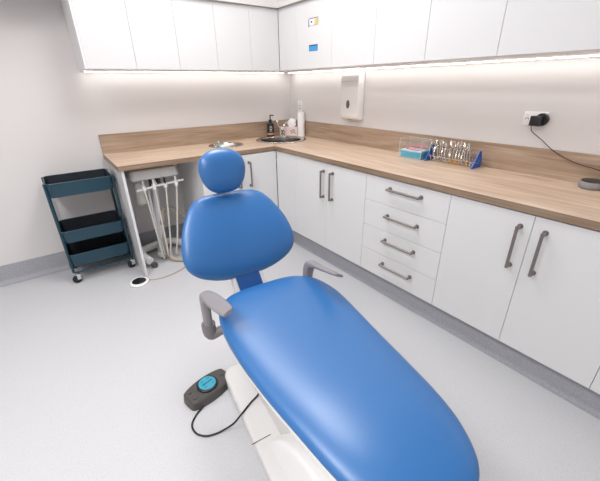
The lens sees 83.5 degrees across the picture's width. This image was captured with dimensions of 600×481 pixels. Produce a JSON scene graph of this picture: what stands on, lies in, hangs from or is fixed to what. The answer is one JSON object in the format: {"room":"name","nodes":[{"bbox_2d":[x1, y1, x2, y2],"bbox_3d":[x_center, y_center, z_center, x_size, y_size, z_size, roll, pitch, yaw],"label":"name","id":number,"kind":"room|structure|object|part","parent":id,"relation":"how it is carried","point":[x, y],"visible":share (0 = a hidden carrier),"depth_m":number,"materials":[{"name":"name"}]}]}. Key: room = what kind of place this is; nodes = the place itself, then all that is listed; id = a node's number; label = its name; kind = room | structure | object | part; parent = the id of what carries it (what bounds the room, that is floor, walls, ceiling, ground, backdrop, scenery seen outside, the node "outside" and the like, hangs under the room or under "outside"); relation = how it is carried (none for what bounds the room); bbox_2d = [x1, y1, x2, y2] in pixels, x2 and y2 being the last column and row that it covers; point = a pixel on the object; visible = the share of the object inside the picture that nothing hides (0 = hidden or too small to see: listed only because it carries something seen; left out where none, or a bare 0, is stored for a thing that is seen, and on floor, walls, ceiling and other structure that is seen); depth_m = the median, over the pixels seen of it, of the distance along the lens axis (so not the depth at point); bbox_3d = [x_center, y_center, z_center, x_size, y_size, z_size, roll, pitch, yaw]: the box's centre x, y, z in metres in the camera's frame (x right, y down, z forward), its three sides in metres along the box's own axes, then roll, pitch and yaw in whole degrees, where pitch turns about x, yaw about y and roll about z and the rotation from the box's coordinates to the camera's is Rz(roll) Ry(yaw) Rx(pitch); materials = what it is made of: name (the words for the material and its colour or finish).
{"room":"dental clinic","nodes":[
{"label":"dental clinic","id":0,"kind":"room"},
{"bbox_2d":[0,0,291,265],"bbox_3d":[-1.856,-1.067,2.470,4.500,2.700,0.100,-18,30,-32],"label":"wall","id":1,"kind":"structure","parent":0,"point":[53,113],"depth_m":2.61,"materials":[{"name":"white paint"}]},
{"bbox_2d":[0,223,183,286],"bbox_3d":[-2.333,0.284,2.598,2.965,0.154,0.044,-18,30,-32],"label":"baseboard","id":2,"kind":"structure","parent":1,"relation":"attached to","point":[25,270],"depth_m":2.77,"materials":[{"name":"plastic"}]},
{"bbox_2d":[61,0,180,71],"bbox_3d":[-1.274,-1.484,2.419,0.630,0.465,0.387,-18,30,-32],"label":"upper cabinet","id":3,"kind":"object","parent":1,"relation":"attached to","point":[106,35],"visible":0.99,"depth_m":2.28,"materials":[{"name":"white laminate"}]},
{"bbox_3d":[-1.284,-1.384,2.204,0.309,0.463,0.018,-18,30,-32],"label":"door","id":4,"kind":"part","parent":3,"relation":"part of","materials":[{"name":"white laminate"}]},
{"bbox_3d":[-1.034,-1.465,2.370,0.308,0.463,0.018,-18,30,-32],"label":"door","id":5,"kind":"part","parent":3,"relation":"part of","materials":[{"name":"white laminate"}]},
{"bbox_2d":[98,119,288,153],"bbox_3d":[-0.856,-1.020,3.222,1.881,0.152,0.016,-18,30,-32],"label":"backsplash","id":6,"kind":"structure","parent":1,"relation":"attached to","point":[154,139],"depth_m":3.07,"materials":[{"name":"brown wood"}]},
{"bbox_2d":[168,0,251,71],"bbox_3d":[-0.772,-1.647,2.752,0.614,0.465,0.387,-18,30,-32],"label":"upper cabinet","id":7,"kind":"object","parent":1,"relation":"attached to","point":[212,36],"visible":0.85,"depth_m":2.60,"materials":[{"name":"white laminate"}]},
{"bbox_2d":[84,71,283,72],"bbox_3d":[-0.874,-1.467,2.931,1.760,0.008,0.025,-18,30,-32],"label":"light strip","id":8,"kind":"object","parent":7,"relation":"attached to","point":[84,71],"visible":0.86,"depth_m":2.81,"materials":[{"name":"white plastic"}]},
{"bbox_3d":[-0.785,-1.545,2.535,0.307,0.463,0.018,-18,30,-32],"label":"door","id":9,"kind":"part","parent":7,"relation":"part of","materials":[{"name":"white laminate"}]},
{"bbox_3d":[-0.538,-1.626,2.700,0.305,0.463,0.018,-18,30,-32],"label":"door","id":10,"kind":"part","parent":7,"relation":"part of","materials":[{"name":"white laminate"}]},
{"bbox_2d":[177,151,278,214],"bbox_3d":[-0.425,-0.571,3.350,1.311,0.709,0.638,-18,30,-32],"label":"base cabinet","id":11,"kind":"object","parent":1,"relation":"attached to","point":[260,167],"visible":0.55,"depth_m":3.00,"materials":[{"name":"white laminate"}]},
{"bbox_3d":[-0.632,-0.360,2.910,0.398,0.702,0.018,-18,30,-32],"label":"door","id":12,"kind":"part","parent":11,"relation":"part of","materials":[{"name":"white plastic"}]},
{"bbox_3d":[-0.430,-0.577,2.936,0.026,0.224,0.042,-18,30,-32],"label":"handle","id":13,"kind":"part","parent":11,"relation":"part of","materials":[{"name":"silver metal"}]},
{"bbox_3d":[-0.345,-0.454,3.101,0.313,0.702,0.018,-18,30,-32],"label":"door","id":14,"kind":"part","parent":11,"relation":"part of","materials":[{"name":"white laminate"}]},
{"bbox_2d":[98,119,599,230],"bbox_3d":[0.333,-0.344,1.774,1.897,0.187,3.999,-18,30,-32],"label":"countertop","id":15,"kind":"structure","parent":11,"relation":"on","point":[541,182],"depth_m":2.21,"materials":[{"name":"brown wood"}]},
{"bbox_2d":[103,139,275,166],"bbox_3d":[-0.916,-0.762,2.892,1.297,0.035,0.599,-18,30,-32],"label":"countertop","id":16,"kind":"structure","parent":15,"relation":"attached to","point":[177,152],"depth_m":2.77,"materials":[{"name":"brown wood"}]},
{"bbox_2d":[208,142,242,147],"bbox_3d":[-0.679,-0.868,3.089,0.316,0.028,0.316,-18,30,-32],"label":"basin","id":17,"kind":"object","parent":15,"relation":"in","point":[236,144],"visible":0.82,"depth_m":3.15,"materials":[{"name":"silver metal"}]},
{"bbox_3d":[-0.679,-0.864,3.090,0.260,0.021,0.260,-18,30,-32],"label":"bowl","id":18,"kind":"part","parent":17,"relation":"part of","materials":[{"name":"silver metal"}]},
{"bbox_2d":[267,115,273,135],"bbox_3d":[-0.309,-1.200,3.514,0.074,0.218,0.074,-18,30,-32],"label":"soap bottle","id":19,"kind":"object","parent":15,"relation":"on","point":[270,126],"visible":0.98,"depth_m":3.50,"materials":[{"name":"black plastic"}]},
{"bbox_2d":[256,135,305,157],"bbox_3d":[-0.188,-0.939,3.387,0.500,0.166,0.500,-18,30,-32],"label":"sink","id":20,"kind":"object","parent":15,"relation":"in","point":[280,139],"visible":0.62,"depth_m":3.50,"materials":[{"name":"silver metal"}]},
{"bbox_2d":[276,121,287,135],"bbox_3d":[-0.207,-1.155,3.485,0.123,0.158,0.183,6,26,14],"label":"faucet","id":21,"kind":"object","parent":15,"relation":"on","point":[283,128],"visible":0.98,"depth_m":3.52,"materials":[{"name":"silver metal"}]},
{"bbox_2d":[280,118,297,135],"bbox_3d":[-0.117,-1.213,3.585,0.190,0.176,0.082,3,25,8],"label":"tissue box","id":22,"kind":"object","parent":15,"relation":"on","point":[291,129],"visible":0.96,"depth_m":3.56,"materials":[{"name":"pink cardboard"}]},
{"bbox_2d":[297,112,304,136],"bbox_3d":[0.011,-1.212,3.501,0.078,0.241,0.078,-18,30,-32],"label":"dispenser","id":23,"kind":"object","parent":15,"relation":"on","point":[300,115],"visible":0.9,"depth_m":3.48,"materials":[{"name":"white plastic"}]},
{"bbox_2d":[398,137,432,159],"bbox_3d":[0.841,-0.674,2.449,0.127,0.131,0.191,-18,30,-32],"label":"acrylic organiser","id":24,"kind":"object","parent":15,"relation":"on","point":[406,137],"visible":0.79,"depth_m":2.43,"materials":[{"name":"white"}]},
{"bbox_2d":[400,155,425,158],"bbox_3d":[0.843,-0.621,2.473,0.108,0.009,0.178,-18,30,-32],"label":"pouch","id":25,"kind":"object","parent":24,"relation":"in","point":[400,155],"visible":0.49,"depth_m":2.42,"materials":[{"name":"teal plastic"}]},
{"bbox_2d":[401,154,426,157],"bbox_3d":[0.843,-0.629,2.469,0.105,0.009,0.174,-18,30,-32],"label":"pouch","id":26,"kind":"object","parent":25,"relation":"on","point":[401,154],"visible":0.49,"depth_m":2.42,"materials":[{"name":"teal plastic"}]},
{"bbox_2d":[401,152,426,156],"bbox_3d":[0.841,-0.638,2.467,0.108,0.009,0.170,-18,30,-32],"label":"pouch","id":27,"kind":"object","parent":26,"relation":"on","point":[401,152],"visible":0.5,"depth_m":2.42,"materials":[{"name":"teal plastic"}]},
{"bbox_2d":[401,151,427,154],"bbox_3d":[0.843,-0.646,2.461,0.105,0.009,0.178,-18,30,-32],"label":"pouch","id":28,"kind":"object","parent":27,"relation":"on","point":[401,151],"visible":0.49,"depth_m":2.41,"materials":[{"name":"teal plastic"}]},
{"bbox_2d":[401,150,428,153],"bbox_3d":[0.842,-0.654,2.459,0.108,0.008,0.174,-18,30,-32],"label":"pouch","id":29,"kind":"object","parent":28,"relation":"on","point":[401,150],"visible":0.49,"depth_m":2.41,"materials":[{"name":"teal plastic"}]},
{"bbox_2d":[401,147,428,152],"bbox_3d":[0.842,-0.662,2.454,0.105,0.008,0.170,-18,30,-32],"label":"pouch","id":30,"kind":"object","parent":29,"relation":"on","point":[423,150],"visible":0.76,"depth_m":2.44,"materials":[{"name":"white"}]},
{"bbox_2d":[406,145,425,150],"bbox_3d":[0.844,-0.672,2.432,0.084,0.026,0.127,-18,30,-32],"label":"strap","id":31,"kind":"object","parent":30,"relation":"on","point":[414,145],"visible":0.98,"depth_m":2.43,"materials":[{"name":"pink plastic"}]},
{"bbox_2d":[424,144,483,168],"bbox_3d":[1.023,-0.562,2.237,0.111,0.104,0.362,-18,30,-32],"label":"rack","id":32,"kind":"object","parent":15,"relation":"on","point":[477,162],"visible":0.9,"depth_m":2.15,"materials":[{"name":"blue"}]},
{"bbox_3d":[0.919,-0.620,2.365,0.111,0.104,0.008,-18,30,-32],"label":"plate","id":33,"kind":"part","parent":32,"relation":"part of","materials":[{"name":"blue plastic"}]},
{"bbox_2d":[436,139,441,159],"bbox_3d":[0.957,-0.624,2.311,0.037,0.138,0.048,-15,28,-28],"label":"pliers","id":34,"kind":"object","parent":32,"relation":"in","point":[438,146],"visible":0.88,"depth_m":2.30,"materials":[{"name":"silver metal"}]},
{"bbox_2d":[439,140,443,160],"bbox_3d":[0.968,-0.612,2.291,0.038,0.133,0.045,-1,25,0],"label":"pliers","id":35,"kind":"object","parent":32,"relation":"in","point":[440,140],"visible":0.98,"depth_m":2.29,"materials":[{"name":"silver metal"}]},
{"bbox_2d":[441,140,447,160],"bbox_3d":[0.980,-0.610,2.284,0.062,0.138,0.038,19,31,36],"label":"pliers","id":36,"kind":"object","parent":32,"relation":"in","point":[442,144],"visible":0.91,"depth_m":2.29,"materials":[{"name":"silver metal"}]},
{"bbox_2d":[444,141,448,161],"bbox_3d":[0.986,-0.598,2.260,0.046,0.134,0.031,19,32,37],"label":"pliers","id":37,"kind":"object","parent":32,"relation":"in","point":[445,144],"visible":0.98,"depth_m":2.26,"materials":[{"name":"silver metal"}]},
{"bbox_2d":[448,140,452,161],"bbox_3d":[1.016,-0.599,2.253,0.035,0.141,0.049,15,29,30],"label":"pliers","id":38,"kind":"object","parent":32,"relation":"in","point":[451,140],"visible":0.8,"depth_m":2.25,"materials":[{"name":"silver metal"}]},
{"bbox_2d":[449,143,454,162],"bbox_3d":[1.017,-0.586,2.234,0.040,0.133,0.046,11,28,24],"label":"pliers","id":39,"kind":"object","parent":32,"relation":"in","point":[451,143],"visible":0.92,"depth_m":2.24,"materials":[{"name":"silver metal"}]},
{"bbox_3d":[1.001,-0.540,2.228,0.005,0.005,0.362,-18,30,-32],"label":"rod","id":40,"kind":"part","parent":32,"relation":"part of","materials":[{"name":"silver metal"}]},
{"bbox_2d":[453,141,457,162],"bbox_3d":[1.027,-0.585,2.223,0.050,0.141,0.029,19,32,37],"label":"pliers","id":41,"kind":"object","parent":32,"relation":"in","point":[454,147],"visible":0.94,"depth_m":2.22,"materials":[{"name":"silver metal"}]},
{"bbox_2d":[455,142,460,163],"bbox_3d":[1.043,-0.574,2.208,0.036,0.133,0.047,11,27,23],"label":"pliers","id":42,"kind":"object","parent":32,"relation":"in","point":[458,148],"visible":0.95,"depth_m":2.21,"materials":[{"name":"silver metal"}]},
{"bbox_2d":[458,141,463,163],"bbox_3d":[1.061,-0.573,2.198,0.041,0.139,0.050,11,27,24],"label":"pliers","id":43,"kind":"object","parent":32,"relation":"in","point":[461,147],"visible":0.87,"depth_m":2.20,"materials":[{"name":"silver metal"}]},
{"bbox_2d":[461,143,465,164],"bbox_3d":[1.068,-0.562,2.183,0.033,0.132,0.052,10,27,22],"label":"pliers","id":44,"kind":"object","parent":32,"relation":"in","point":[464,143],"visible":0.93,"depth_m":2.19,"materials":[{"name":"silver metal"}]},
{"bbox_2d":[464,143,468,164],"bbox_3d":[1.078,-0.561,2.171,0.038,0.138,0.050,0,25,1],"label":"pliers","id":45,"kind":"object","parent":32,"relation":"in","point":[465,145],"visible":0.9,"depth_m":2.17,"materials":[{"name":"silver metal"}]},
{"bbox_2d":[466,144,470,165],"bbox_3d":[1.083,-0.548,2.149,0.038,0.134,0.047,6,26,14],"label":"pliers","id":46,"kind":"object","parent":32,"relation":"in","point":[468,144],"visible":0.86,"depth_m":2.15,"materials":[{"name":"silver metal"}]},
{"bbox_2d":[469,143,473,165],"bbox_3d":[1.094,-0.547,2.143,0.038,0.140,0.045,-11,27,-21],"label":"pliers","id":47,"kind":"object","parent":32,"relation":"in","point":[470,147],"visible":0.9,"depth_m":2.14,"materials":[{"name":"silver metal"}]},
{"bbox_3d":[1.118,-0.509,2.120,0.111,0.104,0.008,-18,30,-32],"label":"plate","id":48,"kind":"part","parent":32,"relation":"part of","materials":[{"name":"blue plastic"}]},
{"bbox_2d":[578,178,599,189],"bbox_3d":[1.481,-0.286,1.706,0.109,0.040,0.109,-18,30,-32],"label":"speaker","id":49,"kind":"object","parent":15,"relation":"on","point":[585,183],"visible":1,"depth_m":1.68},
{"bbox_2d":[209,0,279,8],"bbox_3d":[-1.716,-1.877,1.864,4.300,0.724,0.416,-18,30,-32],"label":"trim","id":50,"kind":"structure","parent":1,"relation":"attached to","point":[272,4],"depth_m":2.69,"materials":[{"name":"white paint"}]},
{"bbox_2d":[242,6,304,72],"bbox_3d":[-0.256,-1.814,3.095,0.664,0.465,0.387,-18,30,-32],"label":"upper cabinet","id":51,"kind":"object","parent":1,"relation":"attached to","point":[263,22],"visible":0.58,"depth_m":2.85,"materials":[{"name":"white laminate"}]},
{"bbox_3d":[-0.302,-1.702,2.857,0.278,0.463,0.018,-18,30,-32],"label":"door","id":52,"kind":"part","parent":51,"relation":"part of","materials":[{"name":"white laminate"}]},
{"bbox_2d":[0,243,599,480],"bbox_3d":[-0.322,1.049,1.193,4.500,0.100,5.200,-18,30,-32],"label":"floor","id":53,"kind":"structure","parent":0,"point":[96,372],"depth_m":1.72,"materials":[{"name":"plastic"}]},
{"bbox_2d":[41,169,135,282],"bbox_3d":[-1.681,-0.127,2.703,0.464,0.794,0.326,-18,30,-32],"label":"utility cart","id":54,"kind":"object","parent":53,"relation":"on","point":[91,238],"visible":1,"depth_m":2.66,"materials":[{"name":"blue paint"}]},
{"bbox_3d":[-1.924,-0.152,2.666,0.018,0.707,0.018,-7,26,-12],"label":"post","id":55,"kind":"part","parent":54,"relation":"part of","materials":[{"name":"teal metal"}]},
{"bbox_3d":[-1.776,-0.069,2.482,0.018,0.707,0.018,-7,26,-12],"label":"post","id":56,"kind":"part","parent":54,"relation":"part of","materials":[{"name":"teal metal"}]},
{"bbox_2d":[43,169,112,197],"bbox_3d":[-1.681,-0.442,2.561,0.431,0.104,0.319,-18,30,-32],"label":"basket","id":57,"kind":"object","parent":54,"relation":"on","point":[74,183],"depth_m":2.50,"materials":[{"name":"teal metal"}]},
{"bbox_2d":[58,210,123,242],"bbox_3d":[-1.676,-0.119,2.711,0.431,0.096,0.319,-18,30,-32],"label":"basket","id":58,"kind":"object","parent":54,"relation":"on","point":[80,228],"depth_m":2.70,"materials":[{"name":"teal metal"}]},
{"bbox_2d":[66,231,129,266],"bbox_3d":[-1.674,0.059,2.794,0.431,0.104,0.319,-18,30,-32],"label":"basket","id":59,"kind":"object","parent":54,"relation":"on","point":[87,251],"depth_m":2.78,"materials":[{"name":"teal metal"}]},
{"bbox_3d":[-1.673,0.148,2.835,0.446,0.016,0.326,-18,30,-32],"label":"frame","id":60,"kind":"part","parent":54,"relation":"part of","materials":[{"name":"blue paint"}]},
{"bbox_3d":[-1.579,-0.264,2.895,0.018,0.707,0.018,14,29,28],"label":"post","id":61,"kind":"part","parent":54,"relation":"part of","materials":[{"name":"teal metal"}]},
{"bbox_3d":[-1.430,-0.181,2.712,0.018,0.707,0.018,14,29,28],"label":"post","id":62,"kind":"part","parent":54,"relation":"part of","materials":[{"name":"teal metal"}]},
{"bbox_2d":[107,162,147,276],"bbox_3d":[-1.415,-0.193,2.754,0.018,0.862,0.584,-18,30,-32],"label":"end panel","id":63,"kind":"object","parent":53,"relation":"on","point":[119,177],"visible":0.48,"depth_m":2.64,"materials":[{"name":"white laminate"}]},
{"bbox_2d":[124,164,185,267],"bbox_3d":[-1.176,-0.249,2.915,0.558,0.820,0.464,-18,30,-32],"label":"dental delivery unit","id":64,"kind":"object","parent":53,"relation":"on","point":[153,175],"visible":0.84,"depth_m":2.73,"materials":[{"name":"white plastic"}]},
{"bbox_2d":[133,181,146,204],"bbox_3d":[-1.268,-0.383,2.663,0.080,0.210,0.080,-18,30,-32],"label":"water bottle","id":65,"kind":"object","parent":64,"relation":"on","point":[140,196],"depth_m":2.64,"materials":[{"name":"grey plastic"}]},
{"bbox_2d":[130,267,184,287],"bbox_3d":[-1.103,0.252,2.782,0.146,0.024,0.593,21,33,39],"label":"foot pedal","id":66,"kind":"object","parent":53,"relation":"on","point":[140,281],"visible":0.85,"depth_m":2.62,"materials":[{"name":"white plastic"}]},
{"bbox_3d":[-1.041,0.239,2.825,0.097,0.009,0.466,15,29,30],"label":"cord","id":67,"kind":"part","parent":66,"relation":"part of","materials":[{"name":"beige plastic"}]},
{"bbox_2d":[184,369,258,436],"bbox_3d":[-0.387,0.747,1.609,0.347,0.098,0.338,20,32,37],"label":"controller","id":68,"kind":"object","parent":53,"relation":"on","point":[210,387],"visible":0.8,"depth_m":1.63,"materials":[{"name":"grey plastic"}]},
{"bbox_2d":[181,148,479,480],"bbox_3d":[-0.023,0.327,1.260,0.555,1.143,1.402,-15,28,-27],"label":"dental chair","id":69,"kind":"object","parent":53,"relation":"on","point":[335,401],"visible":1,"depth_m":1.13,"materials":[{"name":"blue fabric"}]},
{"bbox_2d":[201,320,222,339],"bbox_3d":[-0.322,0.380,1.451,0.191,0.085,0.057,-7,26,-13],"label":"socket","id":70,"kind":"object","parent":69,"relation":"attached to","point":[210,331],"depth_m":1.41,"materials":[{"name":"grey plastic"}]},
{"bbox_3d":[-0.319,0.307,1.288,0.056,0.277,0.299,-16,29,-30],"label":"armrest","id":71,"kind":"part","parent":69,"relation":"part of","materials":[{"name":"grey plastic"}]},
{"bbox_3d":[-0.300,-0.028,1.596,0.541,0.371,0.204,-15,28,-27],"label":"backrest","id":72,"kind":"part","parent":69,"relation":"part of","materials":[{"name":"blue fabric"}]},
{"bbox_3d":[0.018,0.847,1.424,0.413,0.061,1.065,-15,28,-27],"label":"plate","id":73,"kind":"part","parent":69,"relation":"part of","materials":[{"name":"white plastic"}]},
{"bbox_2d":[270,433,332,480],"bbox_3d":[0.134,0.804,1.186,0.296,0.222,0.553,-15,28,-27],"label":"chair base","id":74,"kind":"object","parent":69,"relation":"attached to","point":[292,462],"depth_m":1.20,"materials":[{"name":"white plastic"}]},
{"bbox_3d":[0.089,0.200,1.503,0.056,0.277,0.299,-13,28,-24],"label":"armrest","id":75,"kind":"part","parent":69,"relation":"part of","materials":[{"name":"grey plastic"}]},
{"bbox_3d":[0.085,0.387,1.110,0.508,0.078,1.012,-15,28,-27],"label":"seat","id":76,"kind":"part","parent":69,"relation":"part of","materials":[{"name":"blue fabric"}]},
{"bbox_2d":[292,230,599,419],"bbox_3d":[0.880,0.469,2.106,0.030,0.148,3.695,-18,30,-32],"label":"baseboard","id":77,"kind":"structure","parent":53,"relation":"on","point":[582,397],"depth_m":1.97,"materials":[{"name":"plastic"}]},
{"bbox_2d":[291,56,599,154],"bbox_3d":[1.458,-0.776,1.740,0.100,2.700,5.100,-18,30,-32],"label":"wall","id":78,"kind":"structure","parent":0,"point":[485,101],"depth_m":2.12,"materials":[{"name":"white paint"}]},
{"bbox_2d":[277,0,305,7],"bbox_3d":[1.094,-1.685,1.363,0.416,0.724,3.784,-18,30,-32],"label":"trim","id":79,"kind":"structure","parent":78,"relation":"attached to","point":[280,3],"depth_m":2.69,"materials":[{"name":"white paint"}]},
{"bbox_2d":[298,101,301,111],"bbox_3d":[0.000,-1.404,3.525,0.010,0.115,0.075,-18,30,-32],"label":"power outlet","id":80,"kind":"object","parent":78,"relation":"attached to","point":[299,102],"visible":0.72,"depth_m":3.52,"materials":[{"name":"white plastic"}]},
{"bbox_2d":[276,151,367,265],"bbox_3d":[0.341,-0.382,2.921,0.637,0.709,1.104,-18,30,-32],"label":"base cabinet","id":81,"kind":"object","parent":78,"relation":"attached to","point":[322,202],"visible":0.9,"depth_m":2.67,"materials":[{"name":"white"}]},
{"bbox_3d":[-0.113,-0.443,3.072,0.018,0.702,0.301,-18,30,-32],"label":"filler panel","id":82,"kind":"part","parent":81,"relation":"part of","materials":[{"name":"white laminate"}]},
{"bbox_3d":[0.097,-0.326,2.814,0.018,0.702,0.400,-18,30,-32],"label":"door","id":83,"kind":"part","parent":81,"relation":"part of","materials":[{"name":"white plastic"}]},
{"bbox_3d":[0.168,-0.434,2.599,0.041,0.224,0.026,-18,30,-32],"label":"handle","id":84,"kind":"part","parent":81,"relation":"part of","materials":[{"name":"silver metal"}]},
{"bbox_3d":[0.230,-0.400,2.523,0.041,0.224,0.026,-18,30,-32],"label":"handle","id":85,"kind":"part","parent":81,"relation":"part of","materials":[{"name":"silver metal"}]},
{"bbox_3d":[0.335,-0.193,2.520,0.018,0.702,0.398,-18,30,-32],"label":"door","id":86,"kind":"part","parent":81,"relation":"part of","materials":[{"name":"white laminate"}]},
{"bbox_2d":[278,0,401,70],"bbox_3d":[0.302,-1.601,2.621,0.387,0.465,1.108,-18,30,-32],"label":"upper cabinet","id":87,"kind":"object","parent":78,"relation":"attached to","point":[344,33],"visible":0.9,"depth_m":2.46,"materials":[{"name":"white"}]},
{"bbox_3d":[-0.097,-1.694,2.832,0.018,0.463,0.262,-18,30,-32],"label":"door","id":88,"kind":"part","parent":87,"relation":"part of","materials":[{"name":"white laminate"}]},
{"bbox_2d":[308,17,317,26],"bbox_3d":[0.100,-1.649,2.536,0.004,0.055,0.116,-18,30,-32],"label":"sticker","id":89,"kind":"object","parent":87,"relation":"attached to","point":[312,21],"visible":1,"depth_m":2.54,"materials":[{"name":"white paper"}]},
{"bbox_2d":[309,43,317,50],"bbox_3d":[0.102,-1.499,2.607,0.003,0.049,0.110,-18,30,-32],"label":"sticker","id":90,"kind":"object","parent":87,"relation":"attached to","point":[312,47],"visible":1,"depth_m":2.60,"materials":[{"name":"blue paper"}]},
{"bbox_3d":[0.108,-1.579,2.579,0.018,0.463,0.427,-18,30,-32],"label":"door","id":91,"kind":"part","parent":87,"relation":"part of","materials":[{"name":"white laminate"}]},
{"bbox_3d":[0.360,-1.438,2.269,0.018,0.463,0.415,-18,30,-32],"label":"door","id":92,"kind":"part","parent":87,"relation":"part of","materials":[{"name":"white plastic"}]},
{"bbox_2d":[288,54,599,72],"bbox_3d":[1.042,-1.069,2.014,0.025,0.008,3.890,-18,30,-32],"label":"light strip","id":93,"kind":"object","parent":87,"relation":"attached to","point":[589,55],"visible":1,"depth_m":2.01,"materials":[{"name":"white plastic"}]},
{"bbox_2d":[340,72,364,119],"bbox_3d":[0.444,-1.230,2.874,0.082,0.375,0.212,-18,30,-32],"label":"dispenser","id":94,"kind":"object","parent":78,"relation":"attached to","point":[352,83],"visible":1,"depth_m":2.83,"materials":[{"name":"white plastic"}]},
{"bbox_2d":[361,173,452,303],"bbox_3d":[0.850,-0.098,2.294,0.638,0.709,0.604,-18,30,-32],"label":"base cabinet","id":95,"kind":"object","parent":78,"relation":"attached to","point":[404,226],"visible":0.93,"depth_m":2.10,"materials":[{"name":"white laminate"}]},
{"bbox_3d":[0.621,0.201,2.226,0.042,0.024,0.250,-18,30,-32],"label":"handle","id":96,"kind":"part","parent":95,"relation":"part of","materials":[{"name":"silver metal"}]},
{"bbox_3d":[0.619,0.040,2.151,0.042,0.024,0.250,-18,30,-32],"label":"handle","id":97,"kind":"part","parent":95,"relation":"part of","materials":[{"name":"silver metal"}]},
{"bbox_3d":[0.637,0.214,2.264,0.018,0.172,0.604,-18,30,-32],"label":"drawer","id":98,"kind":"part","parent":95,"relation":"part of","materials":[{"name":"white laminate"}]},
{"bbox_3d":[0.617,-0.116,2.078,0.042,0.024,0.250,-18,30,-32],"label":"handle","id":99,"kind":"part","parent":95,"relation":"part of","materials":[{"name":"silver metal"}]},
{"bbox_3d":[0.635,0.054,2.189,0.018,0.177,0.604,-18,30,-32],"label":"drawer","id":100,"kind":"part","parent":95,"relation":"part of","materials":[{"name":"white plastic"}]},
{"bbox_3d":[0.614,-0.279,2.002,0.042,0.024,0.250,-18,30,-32],"label":"handle","id":101,"kind":"part","parent":95,"relation":"part of","materials":[{"name":"silver metal"}]},
{"bbox_3d":[0.633,-0.108,2.114,0.018,0.177,0.604,-18,30,-32],"label":"drawer","id":102,"kind":"part","parent":95,"relation":"part of","materials":[{"name":"white plastic"}]},
{"bbox_3d":[0.630,-0.267,2.039,0.018,0.170,0.604,-18,30,-32],"label":"drawer","id":103,"kind":"part","parent":95,"relation":"part of","materials":[{"name":"white laminate"}]},
{"bbox_2d":[295,119,599,182],"bbox_3d":[1.090,-0.605,2.269,0.016,0.152,3.999,-18,30,-32],"label":"backsplash","id":104,"kind":"structure","parent":78,"relation":"attached to","point":[542,162],"depth_m":2.11,"materials":[{"name":"brown wood"}]},
{"bbox_2d":[373,0,522,65],"bbox_3d":[0.868,-1.285,1.924,0.387,0.465,0.791,-18,30,-32],"label":"upper cabinet","id":105,"kind":"object","parent":78,"relation":"attached to","point":[408,32],"visible":0.86,"depth_m":1.83,"materials":[{"name":"white laminate"}]},
{"bbox_3d":[0.599,-1.304,1.974,0.018,0.463,0.386,-18,30,-32],"label":"door","id":106,"kind":"part","parent":105,"relation":"part of","materials":[{"name":"white plastic"}]},
{"bbox_3d":[0.835,-1.173,1.683,0.018,0.463,0.403,-18,30,-32],"label":"door","id":107,"kind":"part","parent":105,"relation":"part of","materials":[{"name":"white laminate"}]},
{"bbox_2d":[432,195,599,387],"bbox_3d":[1.266,0.134,1.782,0.637,0.709,0.792,-18,30,-32],"label":"base cabinet","id":108,"kind":"object","parent":78,"relation":"attached to","point":[528,282],"visible":0.95,"depth_m":1.59,"materials":[{"name":"white laminate"}]},
{"bbox_3d":[0.933,0.142,1.783,0.018,0.702,0.400,-18,30,-32],"label":"door","id":109,"kind":"part","parent":108,"relation":"part of","materials":[{"name":"white laminate"}]},
{"bbox_3d":[0.998,0.030,1.575,0.041,0.224,0.026,-18,30,-32],"label":"handle","id":110,"kind":"part","parent":108,"relation":"part of","materials":[{"name":"silver metal"}]},
{"bbox_3d":[1.059,0.064,1.500,0.041,0.224,0.026,-18,30,-32],"label":"handle","id":111,"kind":"part","parent":108,"relation":"part of","materials":[{"name":"silver metal"}]},
{"bbox_3d":[1.169,0.274,1.492,0.018,0.702,0.390,-18,30,-32],"label":"door","id":112,"kind":"part","parent":108,"relation":"part of","materials":[{"name":"white laminate"}]},
{"bbox_2d":[522,111,548,125],"bbox_3d":[1.320,-0.684,1.887,0.013,0.074,0.120,-18,30,-32],"label":"power outlet","id":113,"kind":"object","parent":78,"relation":"attached to","point":[528,114],"visible":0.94,"depth_m":1.91,"materials":[{"name":"white plastic"}]},
{"bbox_2d":[497,0,599,57],"bbox_3d":[1.343,-1.019,1.338,0.387,0.465,0.806,-18,30,-32],"label":"upper cabinet","id":114,"kind":"object","parent":78,"relation":"attached to","point":[531,28],"visible":0.96,"depth_m":1.45,"materials":[{"name":"white"}]},
{"bbox_2d":[529,113,599,170],"bbox_3d":[1.444,-0.471,1.748,0.052,0.335,0.505,-18,30,-32],"label":"plug adapter","id":115,"kind":"object","parent":78,"relation":"attached to","point":[542,119],"visible":1,"depth_m":1.84,"materials":[{"name":"black plastic"}]},
{"bbox_2d":[590,368,599,393],"bbox_3d":[1.738,0.398,1.200,0.637,0.709,0.793,-18,30,-32],"label":"base cabinet","id":116,"kind":"object","parent":78,"relation":"attached to","point":[595,386],"visible":1,"depth_m":1.46,"materials":[{"name":"white laminate"}]}
]}

